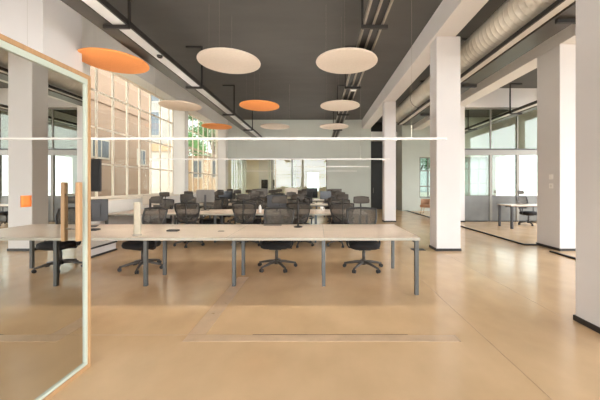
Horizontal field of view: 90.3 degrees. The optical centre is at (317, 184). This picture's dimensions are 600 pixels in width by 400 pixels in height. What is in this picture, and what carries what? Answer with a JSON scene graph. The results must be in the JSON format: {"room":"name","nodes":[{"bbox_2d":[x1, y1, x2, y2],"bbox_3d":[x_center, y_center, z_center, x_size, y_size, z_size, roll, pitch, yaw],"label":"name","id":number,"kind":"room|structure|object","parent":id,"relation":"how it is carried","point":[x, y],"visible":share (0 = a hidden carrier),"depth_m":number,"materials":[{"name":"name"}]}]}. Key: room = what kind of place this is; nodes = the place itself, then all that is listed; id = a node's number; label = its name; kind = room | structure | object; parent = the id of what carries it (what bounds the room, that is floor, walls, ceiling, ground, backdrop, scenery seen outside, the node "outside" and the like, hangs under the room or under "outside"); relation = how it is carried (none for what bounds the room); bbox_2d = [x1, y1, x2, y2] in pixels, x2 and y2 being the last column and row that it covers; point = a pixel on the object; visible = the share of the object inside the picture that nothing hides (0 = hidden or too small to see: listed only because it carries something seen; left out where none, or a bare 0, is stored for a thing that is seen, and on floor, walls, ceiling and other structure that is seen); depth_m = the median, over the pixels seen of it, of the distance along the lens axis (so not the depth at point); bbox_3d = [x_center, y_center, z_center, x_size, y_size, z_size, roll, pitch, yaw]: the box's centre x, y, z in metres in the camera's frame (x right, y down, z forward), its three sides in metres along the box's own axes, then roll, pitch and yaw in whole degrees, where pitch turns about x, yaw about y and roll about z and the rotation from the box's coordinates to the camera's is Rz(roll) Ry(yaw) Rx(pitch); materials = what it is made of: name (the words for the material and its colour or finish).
{"room":"open-plan office","nodes":[
{"label":"open-plan office","id":0,"kind":"room"},
{"bbox_2d":[0,0,81,71],"bbox_3d":[-5.850,-1.140,5.280,2.700,5.120,0.800,0,0,0],"label":"wall","id":1,"kind":"structure","parent":0,"point":[52,28],"depth_m":4.94,"materials":[{"name":"white paint"}]},
{"bbox_2d":[91,159,101,191],"bbox_3d":[-4.250,-0.180,5.510,0.500,0.600,0.140,0,0,0],"label":"display screen","id":2,"kind":"object","parent":1,"relation":"attached to","point":[96,164],"visible":0.36,"depth_m":5.46,"materials":[{"name":"black plastic"}]},
{"bbox_2d":[82,16,227,223],"bbox_3d":[-5.360,-1.140,11.290,0.520,5.120,11.220,0,0,0],"label":"wall","id":3,"kind":"structure","parent":0,"point":[92,36],"depth_m":10.61,"materials":[{"name":"paint"}]},
{"bbox_2d":[91,241,115,255],"bbox_3d":[-4.760,1.305,6.110,0.680,0.170,0.820,0,0,0],"label":"trim","id":4,"kind":"structure","parent":3,"relation":"attached to","point":[102,249],"depth_m":6.20,"materials":[{"name":"white paint"}]},
{"bbox_2d":[91,241,116,257],"bbox_3d":[-4.405,1.320,6.110,0.030,0.200,0.820,0,0,0],"label":"trim","id":5,"kind":"structure","parent":3,"relation":"attached to","point":[115,249],"depth_m":6.11,"materials":[{"name":"black"}]},
{"bbox_2d":[91,67,172,198],"bbox_3d":[-5.555,-1.365,9.035,0.050,3.430,4.730,0,0,0],"label":"window","id":6,"kind":"structure","parent":3,"relation":"in","point":[95,90],"depth_m":8.79,"materials":[{"name":"beige paint"}]},
{"bbox_2d":[105,191,215,200],"bbox_3d":[-5.360,0.365,11.560,0.620,0.030,9.780,0,0,0],"label":"trim","id":7,"kind":"structure","parent":3,"relation":"attached to","point":[136,197],"depth_m":8.27,"materials":[{"name":"beige paint"}]},
{"bbox_2d":[188,113,217,192],"bbox_3d":[-5.555,-1.365,14.085,0.050,3.430,4.730,0,0,0],"label":"window","id":8,"kind":"structure","parent":3,"relation":"in","point":[192,116],"depth_m":14.99,"materials":[{"name":"beige paint"}]},
{"bbox_2d":[228,160,325,202],"bbox_3d":[-1.310,-0.180,18.650,8.620,3.200,3.100,0,0,0],"label":"wall","id":9,"kind":"structure","parent":0,"point":[283,173],"depth_m":20.00,"materials":[{"name":"beige paint"}]},
{"bbox_2d":[231,160,237,194],"bbox_3d":[-4.910,-0.127,17.503,0.480,2.994,0.076,0,0,0],"label":"curtain","id":10,"kind":"object","parent":9,"relation":"hanging from","point":[234,163],"visible":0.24,"depth_m":17.50,"materials":[{"name":"beige fabric"}]},
{"bbox_2d":[239,160,246,193],"bbox_3d":[-4.410,-0.127,17.503,0.520,2.994,0.076,0,0,0],"label":"curtain","id":11,"kind":"object","parent":9,"relation":"hanging from","point":[242,163],"visible":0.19,"depth_m":17.50,"materials":[{"name":"beige fabric"}]},
{"bbox_2d":[261,180,273,188],"bbox_3d":[-3.360,-0.060,19.895,0.840,0.600,0.070,0,0,0],"label":"television","id":12,"kind":"object","parent":9,"relation":"attached to","point":[264,183],"visible":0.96,"depth_m":19.86,"materials":[{"name":"black plastic"}]},
{"bbox_2d":[259,160,276,195],"bbox_3d":[-3.350,-0.280,19.965,1.200,2.800,0.070,0,0,0],"label":"window","id":13,"kind":"structure","parent":9,"relation":"attached to","point":[263,164],"depth_m":19.93,"materials":[{"name":"glass"}]},
{"bbox_2d":[268,160,270,194],"bbox_3d":[-2.800,-0.127,17.503,0.400,2.994,0.076,0,0,0],"label":"curtain","id":14,"kind":"object","parent":9,"relation":"hanging from","point":[269,161],"visible":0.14,"depth_m":17.50,"materials":[{"name":"beige fabric"}]},
{"bbox_2d":[307,172,318,191],"bbox_3d":[-0.325,-0.205,20.100,0.850,1.350,0.080,0,0,0],"label":"window","id":15,"kind":"structure","parent":9,"relation":"in","point":[307,172],"depth_m":20.06,"materials":[{"name":"beige paint"}]},
{"bbox_2d":[293,160,295,187],"bbox_3d":[-1.500,-0.180,18.675,0.100,3.200,2.650,0,0,0],"label":"window","id":16,"kind":"structure","parent":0,"point":[294,161],"depth_m":18.39,"materials":[{"name":"white glass"}]},
{"bbox_2d":[228,120,370,206],"bbox_3d":[-1.310,-1.140,17.000,8.620,5.120,0.200,0,0,0],"label":"wall","id":17,"kind":"structure","parent":0,"point":[354,181],"depth_m":16.90,"materials":[{"name":"grey paint"}]},
{"bbox_2d":[271,160,326,190],"bbox_3d":[-2.385,-0.055,16.980,5.790,2.950,0.080,0,0,0],"label":"window","id":18,"kind":"structure","parent":17,"relation":"in","point":[271,160],"depth_m":16.95,"materials":[{"name":"glass"}]},
{"bbox_2d":[106,0,536,121],"bbox_3d":[1.900,-3.825,7.100,15.600,0.250,26.600,0,0,0],"label":"ceiling","id":19,"kind":"structure","parent":0,"point":[287,37],"depth_m":7.58,"materials":[{"name":"grey paint"}]},
{"bbox_2d":[78,47,149,73],"bbox_3d":[-4.170,-3.100,6.107,1.254,1.200,1.254,0,0,0],"label":"disc","id":20,"kind":"object","parent":19,"relation":"hanging from","point":[106,59],"visible":0.91,"depth_m":6.03,"materials":[{"name":"orange fabric"}]},
{"bbox_2d":[61,0,261,136],"bbox_3d":[-3.372,-3.135,7.800,0.576,1.130,17.602,0,0,0],"label":"cable tray","id":21,"kind":"object","parent":19,"relation":"hanging from","point":[101,13],"visible":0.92,"depth_m":5.82,"materials":[{"name":"black metal"}]},
{"bbox_2d":[158,100,201,110],"bbox_3d":[-4.379,-3.100,9.490,1.254,1.200,1.254,0,0,0],"label":"disc","id":22,"kind":"object","parent":19,"relation":"hanging from","point":[179,105],"visible":0.96,"depth_m":9.37,"materials":[{"name":"beige fabric"}]},
{"bbox_2d":[201,114,231,129],"bbox_3d":[-4.354,-3.100,12.845,1.254,1.200,1.254,0,0,0],"label":"disc","id":23,"kind":"object","parent":19,"relation":"hanging from","point":[218,126],"visible":0.96,"depth_m":12.73,"materials":[{"name":"orange fabric"}]},
{"bbox_2d":[197,47,260,73],"bbox_3d":[-1.813,-3.100,6.107,1.254,1.200,1.254,0,0,0],"label":"disc","id":24,"kind":"object","parent":19,"relation":"hanging from","point":[220,59],"visible":1,"depth_m":5.98,"materials":[{"name":"white fabric"}]},
{"bbox_2d":[239,100,278,110],"bbox_3d":[-1.863,-3.100,9.490,1.254,1.200,1.254,0,0,0],"label":"disc","id":25,"kind":"object","parent":19,"relation":"hanging from","point":[255,105],"visible":0.98,"depth_m":9.37,"materials":[{"name":"orange fabric"}]},
{"bbox_2d":[91,137,446,139],"bbox_3d":[-1.260,-2.182,4.358,6.280,3.036,0.036,0,0,0],"label":"pendant lamp","id":26,"kind":"object","parent":19,"relation":"hanging from","point":[92,138],"visible":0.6,"depth_m":4.34,"materials":[{"name":"white plastic"}]},
{"bbox_2d":[149,68,389,159],"bbox_3d":[-1.260,-2.182,7.794,6.280,3.036,0.036,0,0,0],"label":"pendant lamp","id":27,"kind":"object","parent":19,"relation":"hanging from","point":[155,158],"visible":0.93,"depth_m":7.78,"materials":[{"name":"white plastic"}]},
{"bbox_2d":[260,123,289,129],"bbox_3d":[-1.853,-3.100,12.845,1.254,1.200,1.254,0,0,0],"label":"disc","id":28,"kind":"object","parent":19,"relation":"hanging from","point":[275,126],"visible":0.99,"depth_m":12.73,"materials":[{"name":"white fabric"}]},
{"bbox_2d":[285,166,368,166],"bbox_3d":[0.340,-2.182,10.954,3.080,3.036,0.036,0,0,0],"label":"pendant lamp","id":29,"kind":"object","parent":19,"relation":"hanging from","point":[285,166],"visible":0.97,"depth_m":10.94,"materials":[{"name":"white plastic"}]},
{"bbox_2d":[319,123,348,129],"bbox_3d":[0.690,-3.100,12.845,1.254,1.200,1.254,0,0,0],"label":"disc","id":30,"kind":"object","parent":19,"relation":"hanging from","point":[331,126],"visible":0.98,"depth_m":12.73,"materials":[{"name":"white fabric"}]},
{"bbox_2d":[320,100,359,110],"bbox_3d":[0.701,-3.100,9.490,1.254,1.200,1.254,0,0,0],"label":"disc","id":31,"kind":"object","parent":19,"relation":"hanging from","point":[334,105],"visible":0.98,"depth_m":9.37,"materials":[{"name":"white fabric"}]},
{"bbox_2d":[316,47,377,73],"bbox_3d":[0.584,-3.100,6.107,1.254,1.200,1.254,0,0,0],"label":"disc","id":32,"kind":"object","parent":19,"relation":"hanging from","point":[346,60],"visible":1,"depth_m":5.98,"materials":[{"name":"white fabric"}]},
{"bbox_2d":[331,0,393,136],"bbox_3d":[0.928,-3.135,7.900,0.438,1.130,17.800,0,0,0],"label":"cable tray","id":33,"kind":"object","parent":19,"relation":"hanging from","point":[377,11],"visible":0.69,"depth_m":5.29,"materials":[{"name":"black paint"}]},
{"bbox_2d":[362,0,488,128],"bbox_3d":[2.730,-3.450,5.450,0.460,0.500,22.900,0,0,0],"label":"beam","id":34,"kind":"structure","parent":19,"relation":"attached to","point":[451,16],"depth_m":7.31,"materials":[{"name":"white paint"}]},
{"bbox_2d":[396,0,555,122],"bbox_3d":[3.550,-3.195,7.040,0.681,1.011,12.080,0,0,0],"label":"air duct","id":35,"kind":"object","parent":19,"relation":"hanging from","point":[512,15],"visible":0.62,"depth_m":5.75,"materials":[{"name":"silver metal"}]},
{"bbox_2d":[397,0,575,124],"bbox_3d":[3.689,-3.085,6.800,0.658,1.230,11.600,0,0,0],"label":"cable tray","id":36,"kind":"object","parent":19,"relation":"hanging from","point":[559,15],"visible":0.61,"depth_m":5.43,"materials":[{"name":"black paint"}]},
{"bbox_2d":[413,24,575,129],"bbox_3d":[5.430,-3.365,5.150,0.460,0.670,22.300,0,0,0],"label":"beam","id":37,"kind":"structure","parent":19,"relation":"attached to","point":[527,62],"depth_m":8.09,"materials":[{"name":"white paint"}]},
{"bbox_2d":[465,88,536,106],"bbox_3d":[7.580,-3.350,11.575,3.840,0.700,0.350,0,0,0],"label":"beam","id":38,"kind":"structure","parent":19,"relation":"attached to","point":[520,97],"depth_m":11.40,"materials":[{"name":"white paint"}]},
{"bbox_2d":[465,83,536,133],"bbox_3d":[7.272,-3.135,10.600,0.576,1.130,11.204,0,0,0],"label":"cable tray","id":39,"kind":"object","parent":19,"relation":"hanging from","point":[531,106],"visible":0.49,"depth_m":11.26,"materials":[{"name":"black metal"}]},
{"bbox_2d":[49,206,599,399],"bbox_3d":[1.750,1.520,7.100,15.900,0.200,26.600,0,0,0],"label":"floor","id":40,"kind":"structure","parent":0,"point":[138,351],"depth_m":3.10,"materials":[{"name":"concrete"}]},
{"bbox_2d":[0,33,90,399],"bbox_3d":[-1.810,0.285,1.460,0.155,2.270,1.750,0,0,0],"label":"door","id":41,"kind":"structure","parent":40,"relation":"on","point":[45,102],"depth_m":1.95,"materials":[{"name":"clear glass"},{"name":"light oak"}]},
{"bbox_2d":[21,195,31,206],"bbox_3d":[-1.798,0.100,1.837,0.002,0.070,0.065,0,0,0],"label":"sticky note","id":42,"kind":"object","parent":41,"relation":"attached to","point":[26,201],"visible":1,"depth_m":1.84,"materials":[{"name":"orange paper"}]},
{"bbox_2d":[117,196,167,273],"bbox_3d":[-2.969,0.810,5.100,0.700,1.220,0.675,0,0,20],"label":"office chair","id":43,"kind":"object","parent":40,"relation":"on","point":[151,215],"visible":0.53,"depth_m":5.21,"materials":[{"name":"fabric"}]},
{"bbox_2d":[153,192,173,223],"bbox_3d":[-4.354,0.810,8.271,0.700,1.220,0.675,0,0,-8],"label":"office chair","id":44,"kind":"object","parent":40,"relation":"on","point":[167,203],"visible":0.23,"depth_m":8.50,"materials":[{"name":"fabric"}]},
{"bbox_2d":[173,194,204,247],"bbox_3d":[-3.016,0.810,7.009,0.700,1.220,0.675,0,0,-8],"label":"office chair","id":45,"kind":"object","parent":40,"relation":"on","point":[186,212],"visible":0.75,"depth_m":6.79,"materials":[{"name":"fabric"}]},
{"bbox_2d":[180,191,201,223],"bbox_3d":[-4.297,0.810,10.079,0.700,1.220,0.675,0,0,-5],"label":"office chair","id":46,"kind":"object","parent":40,"relation":"on","point":[193,200],"visible":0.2,"depth_m":9.85,"materials":[{"name":"fabric"}]},
{"bbox_2d":[199,192,222,223],"bbox_3d":[-2.980,0.810,8.271,0.700,1.220,0.675,0,0,0],"label":"office chair","id":47,"kind":"object","parent":40,"relation":"on","point":[218,203],"visible":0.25,"depth_m":8.47,"materials":[{"name":"fabric"}]},
{"bbox_2d":[105,209,330,242],"bbox_3d":[-1.920,1.048,7.640,6.196,0.745,1.320,0,0,0],"label":"desk","id":48,"kind":"object","parent":40,"relation":"on","point":[214,212],"visible":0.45,"depth_m":7.32,"materials":[{"name":"brown wood"}]},
{"bbox_2d":[142,195,159,206],"bbox_3d":[-4.418,0.465,7.870,0.440,0.420,0.170,0,0,-3],"label":"monitor","id":49,"kind":"object","parent":48,"relation":"on","point":[145,198],"visible":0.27,"depth_m":7.87,"materials":[{"name":"plastic"}]},
{"bbox_2d":[196,190,213,210],"bbox_3d":[-3.014,0.400,7.971,0.460,0.550,0.170,0,0,-12],"label":"monitor","id":50,"kind":"object","parent":48,"relation":"on","point":[204,196],"visible":0.99,"depth_m":7.96,"materials":[{"name":"plastic"}]},
{"bbox_2d":[267,195,286,207],"bbox_3d":[-1.047,0.465,7.590,0.500,0.420,0.170,0,0,-6],"label":"monitor","id":51,"kind":"object","parent":48,"relation":"on","point":[269,197],"visible":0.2,"depth_m":7.58,"materials":[{"name":"plastic"}]},
{"bbox_2d":[189,277,247,333],"bbox_3d":[-1.150,1.419,3.710,0.160,0.002,1.780,0,0,0],"label":"trim","id":52,"kind":"structure","parent":40,"relation":"on","point":[207,321],"depth_m":3.39,"materials":[{"name":"concrete"}]},
{"bbox_2d":[215,191,232,223],"bbox_3d":[-3.205,0.810,10.079,0.700,1.220,0.675,0,0,9],"label":"office chair","id":53,"kind":"object","parent":40,"relation":"on","point":[225,199],"visible":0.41,"depth_m":9.86,"materials":[{"name":"fabric"}]},
{"bbox_2d":[227,190,243,222],"bbox_3d":[-3.104,0.810,11.341,0.700,1.220,0.675,0,0,-7],"label":"office chair","id":54,"kind":"object","parent":40,"relation":"on","point":[235,199],"visible":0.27,"depth_m":11.56,"materials":[{"name":"fabric"}]},
{"bbox_2d":[231,194,260,245],"bbox_3d":[-1.681,0.810,7.008,0.700,1.220,0.675,0,0,1],"label":"office chair","id":55,"kind":"object","parent":40,"relation":"on","point":[244,212],"visible":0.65,"depth_m":6.79,"materials":[{"name":"fabric"}]},
{"bbox_2d":[170,203,327,223],"bbox_3d":[-1.920,1.048,10.710,6.196,0.745,1.320,0,0,0],"label":"desk","id":56,"kind":"object","parent":40,"relation":"on","point":[201,204],"visible":0.17,"depth_m":10.32,"materials":[{"name":"brown wood"}]},
{"bbox_2d":[219,191,232,198],"bbox_3d":[-3.404,0.450,11.030,0.500,0.450,0.170,0,0,-8],"label":"monitor","id":57,"kind":"object","parent":56,"relation":"on","point":[229,194],"visible":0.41,"depth_m":11.01,"materials":[{"name":"plastic"}]},
{"bbox_2d":[252,190,264,196],"bbox_3d":[-2.201,0.435,11.020,0.500,0.480,0.170,0,0,2],"label":"monitor","id":58,"kind":"object","parent":56,"relation":"on","point":[252,190],"visible":0.2,"depth_m":11.02,"materials":[{"name":"plastic"}]},
{"bbox_2d":[285,188,297,196],"bbox_3d":[-0.979,0.395,10.970,0.460,0.560,0.170,0,0,-2],"label":"monitor","id":59,"kind":"object","parent":56,"relation":"on","point":[286,189],"visible":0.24,"depth_m":10.98,"materials":[{"name":"plastic"}]},
{"bbox_2d":[306,188,317,203],"bbox_3d":[-0.225,0.395,10.921,0.420,0.560,0.170,0,0,10],"label":"monitor","id":60,"kind":"object","parent":56,"relation":"on","point":[311,192],"visible":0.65,"depth_m":10.91,"materials":[{"name":"plastic"}]},
{"bbox_2d":[320,191,330,202],"bbox_3d":[0.270,0.450,11.028,0.440,0.450,0.170,0,0,-20],"label":"monitor","id":61,"kind":"object","parent":56,"relation":"on","point":[324,195],"visible":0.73,"depth_m":10.99,"materials":[{"name":"plastic"}]},
{"bbox_2d":[241,192,263,223],"bbox_3d":[-1.855,0.810,8.271,0.700,1.220,0.675,0,0,10],"label":"office chair","id":62,"kind":"object","parent":40,"relation":"on","point":[253,194],"visible":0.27,"depth_m":8.49,"materials":[{"name":"fabric"}]},
{"bbox_2d":[91,224,419,294],"bbox_3d":[-1.555,1.048,4.470,5.726,0.745,1.320,0,0,0],"label":"desk","id":63,"kind":"object","parent":40,"relation":"on","point":[108,232],"visible":0.71,"depth_m":4.19,"materials":[{"name":"brown wood"}]},
{"bbox_2d":[91,199,107,226],"bbox_3d":[-3.707,0.455,4.833,0.500,0.440,0.170,0,0,-25],"label":"monitor","id":64,"kind":"object","parent":63,"relation":"on","point":[99,207],"visible":0.41,"depth_m":4.89,"materials":[{"name":"plastic"}]},
{"bbox_2d":[132,202,141,235],"bbox_3d":[-2.420,0.450,3.990,0.110,0.450,0.110,0,0,0],"label":"tube","id":65,"kind":"object","parent":63,"relation":"on","point":[137,205],"visible":1,"depth_m":3.96,"materials":[{"name":"beige cardboard"}]},
{"bbox_2d":[166,229,179,231],"bbox_3d":[-2.120,0.663,4.360,0.160,0.024,0.080,0,0,0],"label":"box","id":66,"kind":"object","parent":63,"relation":"on","point":[168,230],"visible":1,"depth_m":4.32,"materials":[{"name":"plastic"}]},
{"bbox_2d":[294,196,301,227],"bbox_3d":[-0.320,0.425,4.780,0.140,0.500,0.140,0,0,0],"label":"stand","id":67,"kind":"object","parent":63,"relation":"on","point":[297,226],"visible":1,"depth_m":4.77,"materials":[{"name":"black metal"}]},
{"bbox_2d":[251,191,266,223],"bbox_3d":[-1.948,0.810,10.079,0.700,1.220,0.675,0,0,-4],"label":"office chair","id":68,"kind":"object","parent":40,"relation":"on","point":[260,192],"visible":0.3,"depth_m":9.84,"materials":[{"name":"fabric"}]},
{"bbox_2d":[204,199,323,216],"bbox_3d":[-1.920,1.048,13.760,6.196,0.745,1.320,0,0,0],"label":"desk","id":69,"kind":"object","parent":40,"relation":"on","point":[314,200],"visible":0.15,"depth_m":13.46,"materials":[{"name":"brown wood"}]},
{"bbox_2d":[262,190,275,221],"bbox_3d":[-1.798,0.810,11.341,0.700,1.220,0.675,0,0,3],"label":"office chair","id":70,"kind":"object","parent":40,"relation":"on","point":[272,192],"visible":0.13,"depth_m":11.60,"materials":[{"name":"fabric"}]},
{"bbox_2d":[258,196,296,272],"bbox_3d":[-0.708,0.810,5.131,0.700,1.220,0.675,0,0,3],"label":"office chair","id":71,"kind":"object","parent":40,"relation":"on","point":[272,215],"visible":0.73,"depth_m":5.31,"materials":[{"name":"fabric"}]},
{"bbox_2d":[286,192,301,223],"bbox_3d":[-0.707,0.810,8.271,0.700,1.220,0.675,0,0,-12],"label":"office chair","id":72,"kind":"object","parent":40,"relation":"on","point":[289,194],"visible":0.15,"depth_m":8.52,"materials":[{"name":"fabric"}]},
{"bbox_2d":[286,194,313,247],"bbox_3d":[-0.424,0.810,7.009,0.700,1.220,0.675,0,0,8],"label":"office chair","id":73,"kind":"object","parent":40,"relation":"on","point":[304,208],"visible":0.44,"depth_m":6.78,"materials":[{"name":"fabric"}]},
{"bbox_2d":[298,191,312,223],"bbox_3d":[-0.502,0.810,10.079,0.700,1.220,0.675,0,0,4],"label":"office chair","id":74,"kind":"object","parent":40,"relation":"on","point":[306,199],"visible":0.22,"depth_m":9.83,"materials":[{"name":"fabric"}]},
{"bbox_2d":[182,335,458,341],"bbox_3d":[0.035,1.419,2.760,2.530,0.002,0.120,0,0,0],"label":"trim","id":75,"kind":"structure","parent":40,"relation":"on","point":[190,338],"depth_m":2.75,"materials":[{"name":"concrete"}]},
{"bbox_2d":[253,334,407,334],"bbox_3d":[0.115,1.419,2.823,1.470,0.003,0.010,0,0,0],"label":"trim","id":76,"kind":"structure","parent":40,"relation":"on","point":[253,334],"depth_m":2.82,"materials":[{"name":"brown metal"}]},
{"bbox_2d":[325,191,339,223],"bbox_3d":[0.555,0.810,10.079,0.700,1.220,0.675,0,0,-10],"label":"office chair","id":77,"kind":"object","parent":40,"relation":"on","point":[333,192],"visible":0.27,"depth_m":9.81,"materials":[{"name":"fabric"}]},
{"bbox_2d":[326,194,353,247],"bbox_3d":[0.542,0.810,7.009,0.700,1.220,0.675,0,0,-3],"label":"office chair","id":78,"kind":"object","parent":40,"relation":"on","point":[338,210],"visible":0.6,"depth_m":6.78,"materials":[{"name":"fabric"}]},
{"bbox_2d":[330,192,349,223],"bbox_3d":[0.622,0.810,8.271,0.700,1.220,0.675,0,0,4],"label":"office chair","id":79,"kind":"object","parent":40,"relation":"on","point":[332,200],"visible":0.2,"depth_m":8.52,"materials":[{"name":"fabric"}]},
{"bbox_2d":[343,196,382,273],"bbox_3d":[0.775,0.810,5.091,0.700,1.220,0.675,0,0,0],"label":"office chair","id":80,"kind":"object","parent":40,"relation":"on","point":[354,215],"visible":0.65,"depth_m":5.27,"materials":[{"name":"fabric"}]},
{"bbox_2d":[181,253,557,396],"bbox_3d":[-1.688,1.419,3.800,8.625,0.003,5.200,0,0,0],"label":"trim","id":81,"kind":"structure","parent":40,"relation":"on","point":[458,339],"depth_m":2.87,"materials":[{"name":"beige metal"}]},
{"bbox_2d":[382,101,395,220],"bbox_3d":[2.760,-0.890,11.575,0.440,4.620,0.350,0,0,0],"label":"column","id":82,"kind":"structure","parent":40,"relation":"on","point":[388,107],"depth_m":11.40,"materials":[{"name":"white paint"}]},
{"bbox_2d":[420,199,429,213],"bbox_3d":[5.386,1.062,14.637,0.640,0.723,0.670,0,0,35],"label":"armchair","id":83,"kind":"object","parent":40,"relation":"on","point":[425,203],"visible":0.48,"depth_m":14.85,"materials":[{"name":"orange leather"}]},
{"bbox_2d":[430,36,459,247],"bbox_3d":[2.810,-0.890,6.605,0.520,4.620,0.390,0,0,0],"label":"column","id":84,"kind":"structure","parent":40,"relation":"on","point":[444,50],"depth_m":6.41,"materials":[{"name":"white paint"}]},
{"bbox_2d":[429,245,461,250],"bbox_3d":[2.810,1.393,6.605,0.544,0.055,0.414,0,0,0],"label":"baseboard","id":85,"kind":"structure","parent":84,"relation":"attached to","point":[430,246],"depth_m":6.40,"materials":[{"name":"black"}]},
{"bbox_2d":[460,106,464,220],"bbox_3d":[5.385,-0.805,11.650,0.470,4.450,0.500,0,0,0],"label":"column","id":86,"kind":"structure","parent":40,"relation":"on","point":[462,108],"depth_m":11.40,"materials":[{"name":"white paint"}]},
{"bbox_2d":[465,107,536,221],"bbox_3d":[7.560,-0.790,11.575,3.880,4.420,0.110,0,0,0],"label":"glass wall","id":87,"kind":"structure","parent":40,"relation":"on","point":[477,208],"depth_m":11.56,"materials":[{"name":"glass"}]},
{"bbox_2d":[497,204,536,228],"bbox_3d":[7.020,1.038,9.975,1.600,0.765,0.750,0,0,0],"label":"office desk","id":88,"kind":"object","parent":40,"relation":"on","point":[511,206],"visible":0.56,"depth_m":9.96,"materials":[{"name":"white wood"}]},
{"bbox_2d":[516,190,536,225],"bbox_3d":[7.489,0.810,10.650,0.700,1.220,0.675,0,0,-20],"label":"office chair","id":89,"kind":"object","parent":40,"relation":"on","point":[520,199],"visible":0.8,"depth_m":10.72,"materials":[{"name":"fabric"}]},
{"bbox_2d":[537,44,575,247],"bbox_3d":[5.490,-0.805,6.745,0.580,4.450,0.670,0,0,0],"label":"column","id":90,"kind":"structure","parent":40,"relation":"on","point":[556,68],"depth_m":6.47,"materials":[{"name":"white paint"}]},
{"bbox_2d":[536,242,575,250],"bbox_3d":[5.490,1.393,6.745,0.604,0.055,0.694,0,0,0],"label":"baseboard","id":91,"kind":"structure","parent":90,"relation":"attached to","point":[539,244],"depth_m":6.44,"materials":[{"name":"black"}]},
{"bbox_2d":[576,0,599,326],"bbox_3d":[2.950,-0.890,2.875,0.500,4.620,0.510,0,0,0],"label":"column","id":92,"kind":"structure","parent":40,"relation":"on","point":[587,11],"depth_m":2.97,"materials":[{"name":"white paint"}]},
{"bbox_2d":[573,314,599,333],"bbox_3d":[2.950,1.393,2.875,0.524,0.055,0.534,0,0,0],"label":"baseboard","id":93,"kind":"structure","parent":92,"relation":"attached to","point":[593,327],"depth_m":2.98,"materials":[{"name":"black"}]},
{"bbox_2d":[371,122,381,154],"bbox_3d":[3.840,-1.140,17.700,1.720,5.120,0.200,0,0,0],"label":"wall","id":94,"kind":"structure","parent":0,"point":[376,146],"depth_m":17.60,"materials":[{"name":"black paint"}]},
{"bbox_2d":[371,155,381,208],"bbox_3d":[3.750,-0.180,17.539,1.200,3.200,0.122,0,0,0],"label":"door","id":95,"kind":"structure","parent":94,"relation":"in","point":[376,165],"depth_m":17.54,"materials":[{"name":"black paint"}]},
{"bbox_2d":[371,132,397,140],"bbox_3d":[3.800,-2.830,17.400,1.600,0.500,0.400,0,0,0],"label":"trim","id":96,"kind":"structure","parent":94,"relation":"attached to","point":[373,134],"depth_m":17.20,"materials":[{"name":"white paint"}]},
{"bbox_2d":[396,117,491,210],"bbox_3d":[7.150,-1.140,17.050,5.100,5.120,1.500,0,0,0],"label":"wall","id":97,"kind":"structure","parent":0,"point":[408,152],"depth_m":16.30,"materials":[{"name":"grey paint"}]},
{"bbox_2d":[419,157,429,197],"bbox_3d":[6.000,-0.415,16.400,0.900,2.230,0.080,0,0,0],"label":"window","id":98,"kind":"structure","parent":97,"relation":"in","point":[427,170],"depth_m":16.37,"materials":[{"name":"grey glass"}]},
{"bbox_2d":[465,157,486,195],"bbox_3d":[8.000,-0.415,16.400,2.600,2.230,0.080,0,0,0],"label":"window","id":99,"kind":"structure","parent":97,"relation":"in","point":[468,168],"depth_m":16.37,"materials":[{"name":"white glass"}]},
{"bbox_2d":[407,210,575,259],"bbox_3d":[5.025,1.405,9.400,0.350,0.030,13.800,0,0,0],"label":"trim","id":100,"kind":"structure","parent":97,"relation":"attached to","point":[554,252],"depth_m":7.51,"materials":[{"name":"black"}]},
{"bbox_2d":[465,110,536,195],"bbox_3d":[9.600,-1.140,7.000,0.200,5.120,26.400,0,0,0],"label":"window","id":101,"kind":"structure","parent":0,"point":[503,132],"depth_m":15.43,"materials":[{"name":"glass"}]},
{"label":"outside","id":102,"kind":"structure","parent":0,"visible":0},
{"bbox_2d":[420,192,536,196],"bbox_3d":[0.000,1.570,10.000,120.000,0.200,100.000,0,0,0],"label":"ground","id":103,"kind":"structure","parent":102,"point":[422,194],"depth_m":46.11,"materials":[{"name":"white"}]},
{"bbox_2d":[90,66,148,196],"bbox_3d":[-11.090,-3.055,10.650,4.220,9.050,11.300,0,0,0],"label":"building","id":104,"kind":"structure","parent":103,"relation":"on","point":[104,77],"depth_m":13.74,"materials":[{"name":"stone"}]},
{"bbox_2d":[151,95,188,193],"bbox_3d":[-14.125,-4.055,23.350,6.750,11.050,2.900,0,0,0],"label":"building","id":105,"kind":"structure","parent":103,"relation":"on","point":[164,111],"depth_m":22.00,"materials":[{"name":"stone"}]},
{"bbox_2d":[188,122,210,155],"bbox_3d":[-17.958,-4.209,44.380,6.685,11.365,4.522,0,0,-10],"label":"tree","id":106,"kind":"object","parent":103,"relation":"on","point":[189,133],"visible":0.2,"depth_m":43.80,"materials":[{"name":"green plant"}]},
{"bbox_2d":[188,147,214,190],"bbox_3d":[-9.289,-0.918,27.500,3.822,4.777,5.400,0,0,0],"label":"building","id":107,"kind":"structure","parent":103,"relation":"on","point":[195,162],"depth_m":25.00,"materials":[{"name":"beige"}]},
{"bbox_2d":[188,115,214,153],"bbox_3d":[-11.541,-3.938,32.608,6.839,10.824,6.589,0,0,-45],"label":"tree","id":108,"kind":"object","parent":103,"relation":"on","point":[189,116],"visible":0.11,"depth_m":32.63,"materials":[{"name":"green plant"}]},
{"bbox_2d":[420,158,429,171],"bbox_3d":[8.350,-1.421,24.916,4.255,5.797,3.362,0,0,22],"label":"tree","id":109,"kind":"object","parent":103,"relation":"on","point":[425,159],"visible":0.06,"depth_m":24.56,"materials":[{"name":"green plant"}]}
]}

